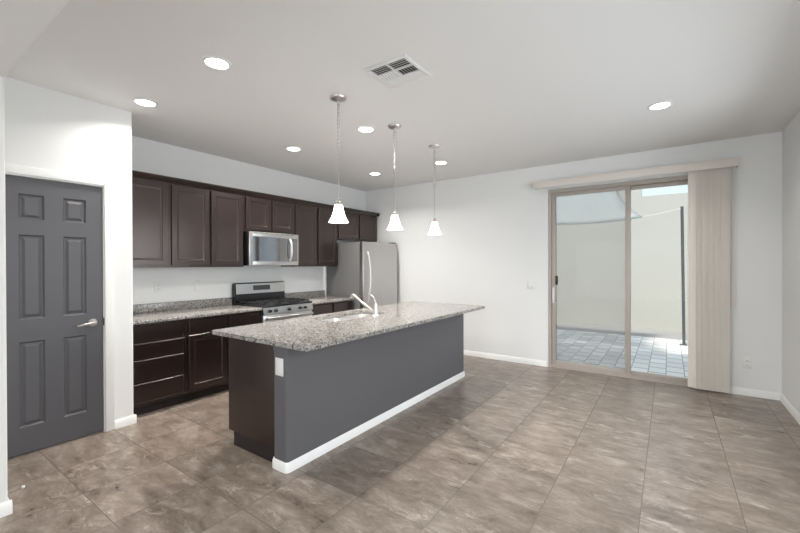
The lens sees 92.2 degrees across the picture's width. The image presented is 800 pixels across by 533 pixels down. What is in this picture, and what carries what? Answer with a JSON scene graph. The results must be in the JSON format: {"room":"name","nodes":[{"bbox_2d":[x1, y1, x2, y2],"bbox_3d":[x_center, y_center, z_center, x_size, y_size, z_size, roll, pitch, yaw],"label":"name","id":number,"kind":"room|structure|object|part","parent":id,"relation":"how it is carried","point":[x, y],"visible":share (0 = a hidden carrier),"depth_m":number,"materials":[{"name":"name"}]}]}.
{"room":"kitchen","nodes":[
{"label":"kitchen","id":0,"kind":"room"},
{"bbox_2d":[0,76,7,502],"bbox_3d":[-4.026,0.033,0.377,0.953,2.740,5.006,0,0,35],"label":"wall","id":1,"kind":"structure","parent":0,"point":[3,343],"depth_m":2.15,"materials":[{"name":"white paint"}]},
{"bbox_2d":[0,498,12,517],"bbox_3d":[-3.959,1.365,0.347,0.834,0.075,5.020,0,0,35],"label":"baseboard","id":2,"kind":"structure","parent":1,"relation":"attached to","point":[6,508],"depth_m":2.15,"materials":[{"name":"white paint"}]},
{"bbox_2d":[8,485,24,492],"bbox_3d":[-2.290,1.329,2.294,0.026,0.025,0.083,0,0,35],"label":"door stop","id":3,"kind":"object","parent":1,"relation":"attached to","point":[23,486],"visible":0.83,"depth_m":2.30,"materials":[{"name":"silver metal"}]},
{"bbox_2d":[0,0,69,76],"bbox_3d":[-2.003,-1.188,-1.039,3.983,0.294,5.014,0,0,35],"label":"ceiling","id":4,"kind":"structure","parent":0,"point":[22,22],"depth_m":1.68,"materials":[{"name":"white paint"}]},
{"bbox_2d":[5,77,132,431],"bbox_3d":[-2.904,0.016,3.215,0.697,2.740,0.932,0,0,35],"label":"wall","id":5,"kind":"structure","parent":0,"point":[45,128],"depth_m":3.16,"materials":[{"name":"white paint"}]},
{"bbox_2d":[5,174,103,457],"bbox_3d":[-2.656,0.358,2.968,0.090,2.034,0.622,0,0,35],"label":"door","id":6,"kind":"structure","parent":5,"relation":"in","point":[55,320],"depth_m":2.97,"materials":[{"name":"grey paint"}]},
{"bbox_3d":[-2.530,0.462,3.119,0.056,0.064,0.146,0,0,35],"label":"handle","id":7,"kind":"part","parent":6,"relation":"part of","materials":[{"name":"silver metal"}]},
{"bbox_2d":[5,163,114,431],"bbox_3d":[-2.689,0.326,2.988,0.116,2.122,0.760,0,0,35],"label":"door frame","id":8,"kind":"structure","parent":5,"relation":"attached to","point":[106,184],"depth_m":3.22,"materials":[{"name":"white paint"}]},
{"bbox_2d":[115,414,136,428],"bbox_3d":[-2.413,1.347,3.365,0.089,0.075,0.164,0,0,35],"label":"baseboard","id":9,"kind":"structure","parent":5,"relation":"attached to","point":[122,422],"depth_m":3.34,"materials":[{"name":"white paint"}]},
{"bbox_2d":[133,297,231,313],"bbox_3d":[-2.527,0.441,4.344,0.020,0.092,1.343,0,0,35],"label":"backsplash","id":10,"kind":"structure","parent":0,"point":[164,306],"depth_m":4.37,"materials":[{"name":"stone"}]},
{"bbox_2d":[132,136,364,304],"bbox_3d":[-2.128,0.006,5.039,0.120,2.740,5.052,0,0,35],"label":"wall","id":11,"kind":"structure","parent":0,"point":[148,156],"depth_m":4.81,"materials":[{"name":"white paint"}]},
{"bbox_2d":[154,281,161,292],"bbox_3d":[-2.636,0.224,4.198,0.008,0.118,0.072,0,0,35],"label":"wall outlet","id":12,"kind":"object","parent":11,"relation":"attached to","point":[157,285],"visible":1,"depth_m":4.19,"materials":[{"name":"white plastic"}]},
{"bbox_2d":[132,177,209,267],"bbox_3d":[-2.535,-0.450,4.080,0.309,0.918,0.912,0,0,35],"label":"upper cabinet","id":13,"kind":"object","parent":11,"relation":"attached to","point":[171,222],"visible":0.73,"depth_m":4.02,"materials":[{"name":"brown wood"}]},
{"bbox_3d":[-2.534,-0.434,3.827,0.019,0.846,0.418,0,0,35],"label":"door","id":14,"kind":"part","parent":13,"relation":"part of","materials":[{"name":"brown wood"}]},
{"bbox_3d":[-2.276,-0.437,4.196,0.019,0.846,0.404,0,0,35],"label":"door","id":15,"kind":"part","parent":13,"relation":"part of","materials":[{"name":"brown wood"}]},
{"bbox_2d":[194,280,199,290],"bbox_3d":[-2.392,0.224,4.547,0.010,0.118,0.072,0,0,35],"label":"wall switch","id":16,"kind":"object","parent":11,"relation":"attached to","point":[196,282],"visible":1,"depth_m":4.54,"materials":[{"name":"white plastic"}]},
{"bbox_2d":[209,189,243,266],"bbox_3d":[-2.152,-0.453,4.628,0.309,0.918,0.423,0,0,35],"label":"upper cabinet","id":17,"kind":"object","parent":11,"relation":"attached to","point":[226,208],"visible":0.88,"depth_m":4.53,"materials":[{"name":"brown wood"}]},
{"bbox_2d":[132,170,379,216],"bbox_3d":[-1.640,-0.909,5.330,0.336,0.055,3.991,0,0,35],"label":"crown molding","id":18,"kind":"structure","parent":11,"relation":"attached to","point":[137,174],"depth_m":4.59,"materials":[{"name":"brown wood"}]},
{"bbox_2d":[243,195,293,234],"bbox_3d":[-1.809,-0.677,5.118,0.309,0.476,0.774,0,0,35],"label":"upper cabinet","id":19,"kind":"object","parent":11,"relation":"attached to","point":[259,214],"visible":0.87,"depth_m":4.98,"materials":[{"name":"brown wood"}]},
{"bbox_3d":[-1.798,-0.662,4.880,0.019,0.404,0.353,0,0,35],"label":"door","id":20,"kind":"part","parent":19,"relation":"part of","materials":[{"name":"brown wood"}]},
{"bbox_2d":[243,231,297,265],"bbox_3d":[-1.751,-0.224,5.084,0.442,0.420,0.759,0,0,35],"label":"microwave","id":21,"kind":"object","parent":19,"relation":"attached to","point":[259,248],"visible":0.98,"depth_m":4.92,"materials":[{"name":"silver metal"}]},
{"bbox_3d":[-1.655,-0.220,4.963,0.028,0.307,0.571,0,0,35],"label":"door glass","id":22,"kind":"part","parent":21,"relation":"part of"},
{"bbox_3d":[-1.465,-0.225,5.162,0.063,0.294,0.024,0,0,30],"label":"handle","id":23,"kind":"part","parent":21,"relation":"part of","materials":[{"name":"metal"}]},
{"bbox_3d":[-1.450,-0.222,5.255,0.029,0.307,0.110,0,0,35],"label":"control panel","id":24,"kind":"part","parent":21,"relation":"part of","materials":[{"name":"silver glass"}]},
{"bbox_3d":[-1.577,-0.664,5.197,0.019,0.404,0.350,0,0,35],"label":"door","id":25,"kind":"part","parent":19,"relation":"part of","materials":[{"name":"brown wood"}]},
{"bbox_2d":[285,290,324,297],"bbox_3d":[-1.458,0.431,5.875,0.020,0.092,0.838,0,0,35],"label":"backsplash","id":26,"kind":"structure","parent":11,"relation":"attached to","point":[307,294],"depth_m":5.88,"materials":[{"name":"stone"}]},
{"bbox_2d":[281,203,336,266],"bbox_3d":[-1.345,-0.461,5.783,0.309,0.918,0.842,0,0,35],"label":"upper cabinet","id":27,"kind":"object","parent":11,"relation":"attached to","point":[317,237],"visible":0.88,"depth_m":5.66,"materials":[{"name":"brown wood"}]},
{"bbox_3d":[-1.346,-0.446,5.529,0.019,0.846,0.394,0,0,35],"label":"door","id":28,"kind":"part","parent":27,"relation":"part of","materials":[{"name":"brown wood"}]},
{"bbox_3d":[-1.107,-0.448,5.871,0.019,0.846,0.377,0,0,35],"label":"door","id":29,"kind":"part","parent":27,"relation":"part of","materials":[{"name":"brown wood"}]},
{"bbox_2d":[337,211,376,241],"bbox_3d":[-0.815,-0.684,6.542,0.309,0.482,1.010,0,0,35],"label":"upper cabinet","id":30,"kind":"object","parent":11,"relation":"attached to","point":[360,227],"visible":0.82,"depth_m":6.47,"materials":[{"name":"brown wood"}]},
{"bbox_3d":[-0.838,-0.668,6.256,0.019,0.410,0.471,0,0,35],"label":"door","id":31,"kind":"part","parent":30,"relation":"part of","materials":[{"name":"brown wood"}]},
{"bbox_3d":[-0.548,-0.671,6.671,0.019,0.410,0.463,0,0,35],"label":"door","id":32,"kind":"part","parent":30,"relation":"part of","materials":[{"name":"brown wood"}]},
{"bbox_2d":[0,355,799,532],"bbox_3d":[-1.243,1.452,1.389,5.753,0.120,10.079,0,0,35],"label":"floor","id":33,"kind":"structure","parent":0,"point":[506,446],"depth_m":2.61,"materials":[{"name":"tile"}]},
{"bbox_2d":[133,319,185,415],"bbox_3d":[-2.526,0.953,3.824,0.619,0.860,0.486,0,0,35],"label":"base cabinet","id":34,"kind":"object","parent":33,"relation":"on","point":[158,347],"visible":0.65,"depth_m":3.64,"materials":[{"name":"brown wood"}]},
{"bbox_3d":[-2.281,0.618,3.649,0.019,0.154,0.440,0,0,35],"label":"drawer","id":35,"kind":"part","parent":34,"relation":"part of","materials":[{"name":"brown wood"}]},
{"bbox_3d":[-2.281,0.778,3.650,0.019,0.147,0.440,0,0,35],"label":"drawer","id":36,"kind":"part","parent":34,"relation":"part of","materials":[{"name":"brown wood"}]},
{"bbox_3d":[-2.281,0.962,3.651,0.019,0.207,0.440,0,0,35],"label":"drawer","id":37,"kind":"part","parent":34,"relation":"part of","materials":[{"name":"brown wood"}]},
{"bbox_3d":[-2.280,1.162,3.652,0.019,0.178,0.440,0,0,35],"label":"drawer","id":38,"kind":"part","parent":34,"relation":"part of","materials":[{"name":"brown wood"}]},
{"bbox_2d":[133,297,261,324],"bbox_3d":[-2.270,0.457,4.164,0.647,0.124,1.343,0,0,35],"label":"countertop","id":39,"kind":"structure","parent":34,"relation":"on","point":[177,310],"depth_m":4.18,"materials":[{"name":"stone"}]},
{"bbox_2d":[182,314,227,402],"bbox_3d":[-2.258,0.950,4.207,0.619,0.860,0.447,0,0,35],"label":"base cabinet","id":40,"kind":"object","parent":33,"relation":"on","point":[205,352],"visible":0.7,"depth_m":4.01,"materials":[{"name":"brown wood"}]},
{"bbox_3d":[-2.010,0.609,4.037,0.019,0.142,0.401,0,0,35],"label":"drawer","id":41,"kind":"part","parent":40,"relation":"part of","materials":[{"name":"brown wood"}]},
{"bbox_3d":[-2.010,0.971,4.039,0.019,0.554,0.401,0,0,35],"label":"door","id":42,"kind":"part","parent":40,"relation":"part of","materials":[{"name":"brown wood"}]},
{"bbox_2d":[224,311,259,390],"bbox_3d":[-2.013,0.948,4.558,0.619,0.860,0.408,0,0,35],"label":"base cabinet","id":43,"kind":"object","parent":33,"relation":"on","point":[245,318],"visible":0.16,"depth_m":4.31,"materials":[{"name":"brown wood"}]},
{"bbox_3d":[-1.768,0.607,4.384,0.019,0.142,0.373,0,0,35],"label":"drawer","id":44,"kind":"part","parent":43,"relation":"part of","materials":[{"name":"brown wood"}]},
{"bbox_2d":[232,281,313,322],"bbox_3d":[-1.632,0.783,5.013,0.700,1.144,0.762,0,0,35],"label":"gas range","id":45,"kind":"object","parent":33,"relation":"on","point":[269,296],"visible":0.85,"depth_m":4.95,"materials":[{"name":"silver metal"}]},
{"bbox_3d":[-1.878,0.281,5.187,0.060,0.142,0.747,0,0,35],"label":"backguard panel","id":46,"kind":"part","parent":45,"relation":"part of","materials":[{"name":"metal"}]},
{"bbox_2d":[236,301,311,307],"bbox_3d":[-1.624,0.474,5.005,0.566,0.023,0.762,0,0,35],"label":"cooktop","id":47,"kind":"object","parent":45,"relation":"in","point":[262,304],"depth_m":4.82,"materials":[{"name":"black metal"}]},
{"bbox_3d":[-1.410,0.873,4.858,0.044,0.584,0.754,0,0,35],"label":"oven door","id":48,"kind":"part","parent":45,"relation":"part of","materials":[{"name":"metal"}]},
{"bbox_3d":[-1.406,0.532,4.853,0.056,0.086,0.762,0,0,35],"label":"control panel","id":49,"kind":"part","parent":45,"relation":"part of","materials":[{"name":"metal"}]},
{"bbox_3d":[-1.369,0.618,4.828,0.058,0.030,0.702,0,0,35],"label":"oven handle","id":50,"kind":"part","parent":45,"relation":"part of","materials":[{"name":"metal"}]},
{"bbox_2d":[312,300,351,315],"bbox_3d":[-1.212,0.940,5.705,0.619,0.860,0.835,0,0,35],"label":"base cabinet","id":51,"kind":"object","parent":33,"relation":"on","point":[324,308],"visible":0.12,"depth_m":5.51,"materials":[{"name":"brown wood"}]},
{"bbox_2d":[285,290,353,303],"bbox_3d":[-1.201,0.447,5.695,0.647,0.124,0.838,0,0,35],"label":"countertop","id":52,"kind":"structure","parent":51,"relation":"on","point":[317,297],"depth_m":5.75,"materials":[{"name":"stone"}]},
{"bbox_3d":[-1.083,0.601,5.365,0.019,0.142,0.380,0,0,35],"label":"drawer","id":53,"kind":"part","parent":51,"relation":"part of","materials":[{"name":"brown wood"}]},
{"bbox_3d":[-0.849,0.598,5.700,0.019,0.142,0.377,0,0,35],"label":"drawer","id":54,"kind":"part","parent":51,"relation":"part of","materials":[{"name":"brown wood"}]},
{"bbox_2d":[229,314,464,473],"bbox_3d":[-0.286,0.947,3.908,0.777,0.859,2.752,0,0,35],"label":"kitchen island","id":55,"kind":"object","parent":33,"relation":"on","point":[324,398],"visible":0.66,"depth_m":2.97,"materials":[{"name":"grey paint"}]},
{"bbox_2d":[275,357,282,376],"bbox_3d":[-0.820,0.681,2.613,0.082,0.120,0.006,0,0,35],"label":"cover plate","id":56,"kind":"object","parent":55,"relation":"attached to","point":[278,361],"visible":1,"depth_m":2.61,"materials":[{"name":"white plastic"}]},
{"bbox_2d":[212,301,484,351],"bbox_3d":[-0.211,0.502,3.838,1.076,0.030,2.830,0,0,35],"label":"island countertop","id":57,"kind":"structure","parent":55,"relation":"on","point":[308,333],"depth_m":3.20,"materials":[{"name":"stone"}]},
{"bbox_2d":[325,314,372,320],"bbox_3d":[-0.494,0.609,3.825,0.344,0.178,0.764,0,0,35],"label":"sink","id":58,"kind":"object","parent":57,"relation":"in","point":[356,315],"visible":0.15,"depth_m":4.03,"materials":[{"name":"metal"}]},
{"bbox_3d":[-0.604,0.610,3.668,0.344,0.178,0.380,0,0,35],"label":"bowl","id":59,"kind":"part","parent":58,"relation":"part of","materials":[{"name":"metal"}]},
{"bbox_3d":[-0.384,0.598,3.983,0.344,0.158,0.380,0,0,35],"label":"bowl","id":60,"kind":"part","parent":58,"relation":"part of","materials":[{"name":"metal"}]},
{"bbox_2d":[350,293,378,315],"bbox_3d":[-0.364,0.376,3.870,0.364,0.222,0.060,0,0,35],"label":"faucet","id":61,"kind":"object","parent":57,"relation":"on","point":[375,311],"visible":1,"depth_m":3.80,"materials":[{"name":"silver metal"}]},
{"bbox_3d":[-0.378,0.371,3.879,0.331,0.187,0.036,0,0,35],"label":"spout","id":62,"kind":"part","parent":61,"relation":"part of","materials":[{"name":"silver metal"}]},
{"bbox_3d":[-0.036,1.344,3.736,0.169,0.066,2.752,0,0,35],"label":"baseboard","id":63,"kind":"part","parent":55,"relation":"part of","materials":[{"name":"white paint"}]},
{"bbox_2d":[327,241,396,309],"bbox_3d":[-0.586,0.482,6.371,0.843,1.766,0.890,0,0,35],"label":"refrigerator","id":64,"kind":"object","parent":33,"relation":"on","point":[362,268],"visible":0.58,"depth_m":6.05,"materials":[{"name":"metal"}]},
{"bbox_3d":[-0.471,0.163,5.867,0.078,0.793,0.028,0,0,24],"label":"handle","id":65,"kind":"part","parent":64,"relation":"part of","materials":[{"name":"metal"}]},
{"bbox_3d":[-0.327,0.162,6.188,0.062,1.088,0.886,0,0,35],"label":"door","id":66,"kind":"part","parent":64,"relation":"part of","materials":[{"name":"metal"}]},
{"bbox_2d":[6,0,799,190],"bbox_3d":[-1.213,-1.459,1.429,5.753,0.220,10.209,0,0,35],"label":"ceiling","id":67,"kind":"structure","parent":0,"point":[513,84],"depth_m":2.77,"materials":[{"name":"white paint"}]},
{"bbox_2d":[132,98,158,106],"bbox_3d":[-2.102,-1.351,3.179,0.184,0.008,0.184,0,0,35],"label":"recessed light","id":68,"kind":"object","parent":67,"relation":"in","point":[144,102],"visible":1,"depth_m":3.17,"materials":[{"name":"white"}]},
{"bbox_2d":[201,55,231,69],"bbox_3d":[-1.217,-1.350,2.561,0.184,0.008,0.184,0,0,35],"label":"recessed light","id":69,"kind":"object","parent":67,"relation":"in","point":[214,62],"visible":1,"depth_m":2.55,"materials":[{"name":"white paint"}]},
{"bbox_2d":[285,146,301,151],"bbox_3d":[-1.234,-1.359,4.457,0.184,0.008,0.184,0,0,35],"label":"recessed light","id":70,"kind":"object","parent":67,"relation":"in","point":[289,148],"visible":1,"depth_m":4.43,"materials":[{"name":"white"}]},
{"bbox_2d":[329,94,348,222],"bbox_3d":[-0.494,-0.856,3.093,0.160,1.004,0.160,0,0,35],"label":"pendant lamp","id":71,"kind":"object","parent":67,"relation":"hanging from","point":[338,216],"visible":1,"depth_m":3.08,"materials":[{"name":"white glass"}]},
{"bbox_3d":[-0.494,-0.731,3.093,0.008,0.425,0.008,0,0,35],"label":"rod","id":72,"kind":"part","parent":71,"relation":"part of","materials":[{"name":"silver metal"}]},
{"bbox_3d":[-0.495,-1.112,3.091,0.023,0.442,0.023,0,0,-10],"label":"chain","id":73,"kind":"part","parent":71,"relation":"part of","materials":[{"name":"silver metal"}]},
{"bbox_3d":[-0.493,-0.425,3.095,0.160,0.140,0.160,0,0,35],"label":"lamp shade","id":74,"kind":"part","parent":71,"relation":"part of","materials":[{"name":"white glass"}]},
{"bbox_2d":[357,126,374,132],"bbox_3d":[-0.338,-1.358,3.820,0.184,0.008,0.184,0,0,35],"label":"recessed light","id":75,"kind":"object","parent":67,"relation":"in","point":[364,129],"visible":1,"depth_m":3.81,"materials":[{"name":"white"}]},
{"bbox_2d":[369,172,380,174],"bbox_3d":[-0.371,-1.367,5.684,0.184,0.008,0.184,0,0,35],"label":"recessed light","id":76,"kind":"object","parent":67,"relation":"in","point":[371,173],"visible":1,"depth_m":5.65,"materials":[{"name":"white plastic"}]},
{"bbox_2d":[387,124,402,229],"bbox_3d":[-0.050,-0.861,3.735,0.160,1.004,0.160,0,0,35],"label":"pendant lamp","id":77,"kind":"object","parent":67,"relation":"hanging from","point":[394,224],"visible":1,"depth_m":3.72,"materials":[{"name":"white glass"}]},
{"bbox_3d":[-0.050,-0.735,3.736,0.008,0.425,0.008,0,0,35],"label":"rod","id":78,"kind":"part","parent":77,"relation":"part of","materials":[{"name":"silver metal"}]},
{"bbox_3d":[-0.051,-1.117,3.734,0.023,0.442,0.023,0,0,-10],"label":"chain","id":79,"kind":"part","parent":77,"relation":"part of","materials":[{"name":"silver metal"}]},
{"bbox_3d":[-0.049,-0.429,3.737,0.160,0.140,0.160,0,0,35],"label":"lamp shade","id":80,"kind":"part","parent":77,"relation":"part of","materials":[{"name":"white glass"}]},
{"bbox_2d":[364,54,431,88],"bbox_3d":[-0.009,-1.352,2.691,0.344,0.010,0.344,0,0,35],"label":"ceiling vent","id":81,"kind":"object","parent":67,"relation":"in","point":[399,71],"visible":1,"depth_m":2.68,"materials":[{"name":"white metal"}]},
{"bbox_2d":[428,144,441,234],"bbox_3d":[0.393,-0.865,4.370,0.160,1.004,0.160,0,0,35],"label":"pendant lamp","id":82,"kind":"object","parent":67,"relation":"hanging from","point":[434,230],"visible":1,"depth_m":4.35,"materials":[{"name":"white glass"}]},
{"bbox_3d":[0.393,-0.739,4.370,0.008,0.425,0.008,0,0,35],"label":"rod","id":83,"kind":"part","parent":82,"relation":"part of","materials":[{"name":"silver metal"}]},
{"bbox_3d":[0.392,-1.121,4.369,0.023,0.442,0.023,0,0,-10],"label":"chain","id":84,"kind":"part","parent":82,"relation":"part of","materials":[{"name":"silver metal"}]},
{"bbox_3d":[0.394,-0.433,4.372,0.160,0.140,0.160,0,0,35],"label":"lamp shade","id":85,"kind":"part","parent":82,"relation":"part of","materials":[{"name":"white glass"}]},
{"bbox_2d":[434,161,447,164],"bbox_3d":[0.539,-1.367,5.073,0.184,0.008,0.184,0,0,35],"label":"recessed light","id":86,"kind":"object","parent":67,"relation":"in","point":[437,162],"visible":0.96,"depth_m":5.05,"materials":[{"name":"white"}]},
{"bbox_2d":[647,101,672,109],"bbox_3d":[2.206,-1.361,3.266,0.184,0.008,0.184,0,0,35],"label":"recessed light","id":87,"kind":"object","parent":67,"relation":"in","point":[664,104],"visible":1,"depth_m":3.25,"materials":[{"name":"white"}]},
{"bbox_2d":[365,132,781,392],"bbox_3d":[1.671,-0.006,5.559,5.753,2.740,0.150,0,0,35],"label":"wall","id":88,"kind":"structure","parent":0,"point":[494,227],"depth_m":5.40,"materials":[{"name":"white paint"}]},
{"bbox_2d":[464,350,546,366],"bbox_3d":[1.039,1.327,5.909,2.340,0.075,0.014,0,0,35],"label":"baseboard","id":89,"kind":"structure","parent":88,"relation":"attached to","point":[466,352],"depth_m":5.55,"materials":[{"name":"white paint"}]},
{"bbox_2d":[527,281,534,288],"bbox_3d":[1.823,0.257,5.356,0.116,0.118,0.010,0,0,35],"label":"light switch","id":90,"kind":"object","parent":88,"relation":"attached to","point":[530,284],"visible":1,"depth_m":5.36,"materials":[{"name":"white plastic"}]},
{"bbox_2d":[549,175,687,386],"bbox_3d":[2.797,0.165,4.747,1.836,2.402,0.154,0,0,35],"label":"door","id":91,"kind":"structure","parent":88,"relation":"in","point":[627,372],"depth_m":4.80,"materials":[{"name":"beige metal"}]},
{"bbox_3d":[2.066,0.390,5.199,0.028,0.210,0.057,0,0,35],"label":"pull handle","id":92,"kind":"part","parent":91,"relation":"part of","materials":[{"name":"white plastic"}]},
{"bbox_3d":[2.449,0.174,4.983,0.923,2.323,0.030,0,0,35],"label":"sliding panel","id":93,"kind":"part","parent":91,"relation":"part of","materials":[{"name":"clear glass"}]},
{"bbox_3d":[3.171,0.174,4.525,0.897,2.323,0.030,0,0,35],"label":"fixed panel","id":94,"kind":"part","parent":91,"relation":"part of","materials":[{"name":"clear glass"}]},
{"bbox_2d":[533,157,738,393],"bbox_3d":[2.708,0.102,4.673,2.111,2.496,0.114,0,0,35],"label":"vertical blind","id":95,"kind":"object","parent":88,"relation":"attached to","point":[708,181],"visible":1,"depth_m":4.20,"materials":[{"name":"white plastic"}]},
{"bbox_3d":[3.544,-0.368,4.090,0.021,1.430,0.007,0,0,35],"label":"cord","id":96,"kind":"part","parent":95,"relation":"part of","materials":[{"name":"white plastic"}]},
{"bbox_2d":[742,357,751,368],"bbox_3d":[3.672,1.019,4.071,0.076,0.120,0.008,0,0,35],"label":"wall outlet","id":97,"kind":"object","parent":88,"relation":"attached to","point":[746,361],"visible":1,"depth_m":4.07,"materials":[{"name":"white plastic"}]},
{"bbox_2d":[730,386,781,400],"bbox_3d":[3.709,1.330,4.044,0.433,0.075,0.014,0,0,35],"label":"baseboard","id":98,"kind":"structure","parent":88,"relation":"attached to","point":[733,390],"depth_m":4.03,"materials":[{"name":"white paint"}]},
{"bbox_2d":[782,111,799,413],"bbox_3d":[1.057,0.024,-0.238,0.120,2.740,10.059,0,0,35],"label":"wall","id":99,"kind":"structure","parent":0,"point":[790,134],"depth_m":3.64,"materials":[{"name":"white paint"}]},
{"bbox_2d":[780,394,799,424],"bbox_3d":[1.035,1.356,-0.150,0.014,0.075,9.925,0,0,35],"label":"baseboard","id":100,"kind":"structure","parent":99,"relation":"attached to","point":[784,401],"depth_m":3.58,"materials":[{"name":"white paint"}]},
{"label":"outside","id":101,"kind":"structure","parent":0,"visible":0},
{"bbox_2d":[556,322,687,340],"bbox_3d":[4.672,1.471,8.438,12.000,0.145,1.070,0,0,35],"label":"curb","id":102,"kind":"object","parent":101,"point":[565,326],"visible":0.22,"depth_m":8.29,"materials":[{"name":"white concrete"}]},
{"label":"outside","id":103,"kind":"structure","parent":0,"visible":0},
{"bbox_2d":[556,329,687,385],"bbox_3d":[3.375,1.480,6.581,12.000,0.150,3.461,0,0,35],"label":"floor","id":104,"kind":"structure","parent":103,"point":[662,356],"depth_m":6.36,"materials":[{"name":"tile"}]},
{"bbox_2d":[679,206,687,345],"bbox_3d":[5.061,0.165,6.859,0.140,2.470,0.140,0,0,35],"label":"pole","id":105,"kind":"object","parent":104,"relation":"on","point":[681,207],"visible":0.92,"depth_m":6.85,"materials":[{"name":"metal"}]},
{"bbox_2d":[556,191,680,224],"bbox_3d":[2.390,-1.191,6.940,4.369,0.790,2.820,0,0,35],"label":"shade sail","id":106,"kind":"object","parent":105,"relation":"hanging from","point":[604,207],"visible":0.3,"depth_m":6.75,"materials":[{"name":"fabric"}]},
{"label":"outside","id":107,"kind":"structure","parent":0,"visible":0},
{"bbox_2d":[556,189,687,332],"bbox_3d":[5.037,-0.610,8.957,12.000,4.300,0.220,0,0,35],"label":"wall","id":108,"kind":"structure","parent":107,"point":[590,258],"depth_m":8.69,"materials":[{"name":"beige paint"}]}
]}

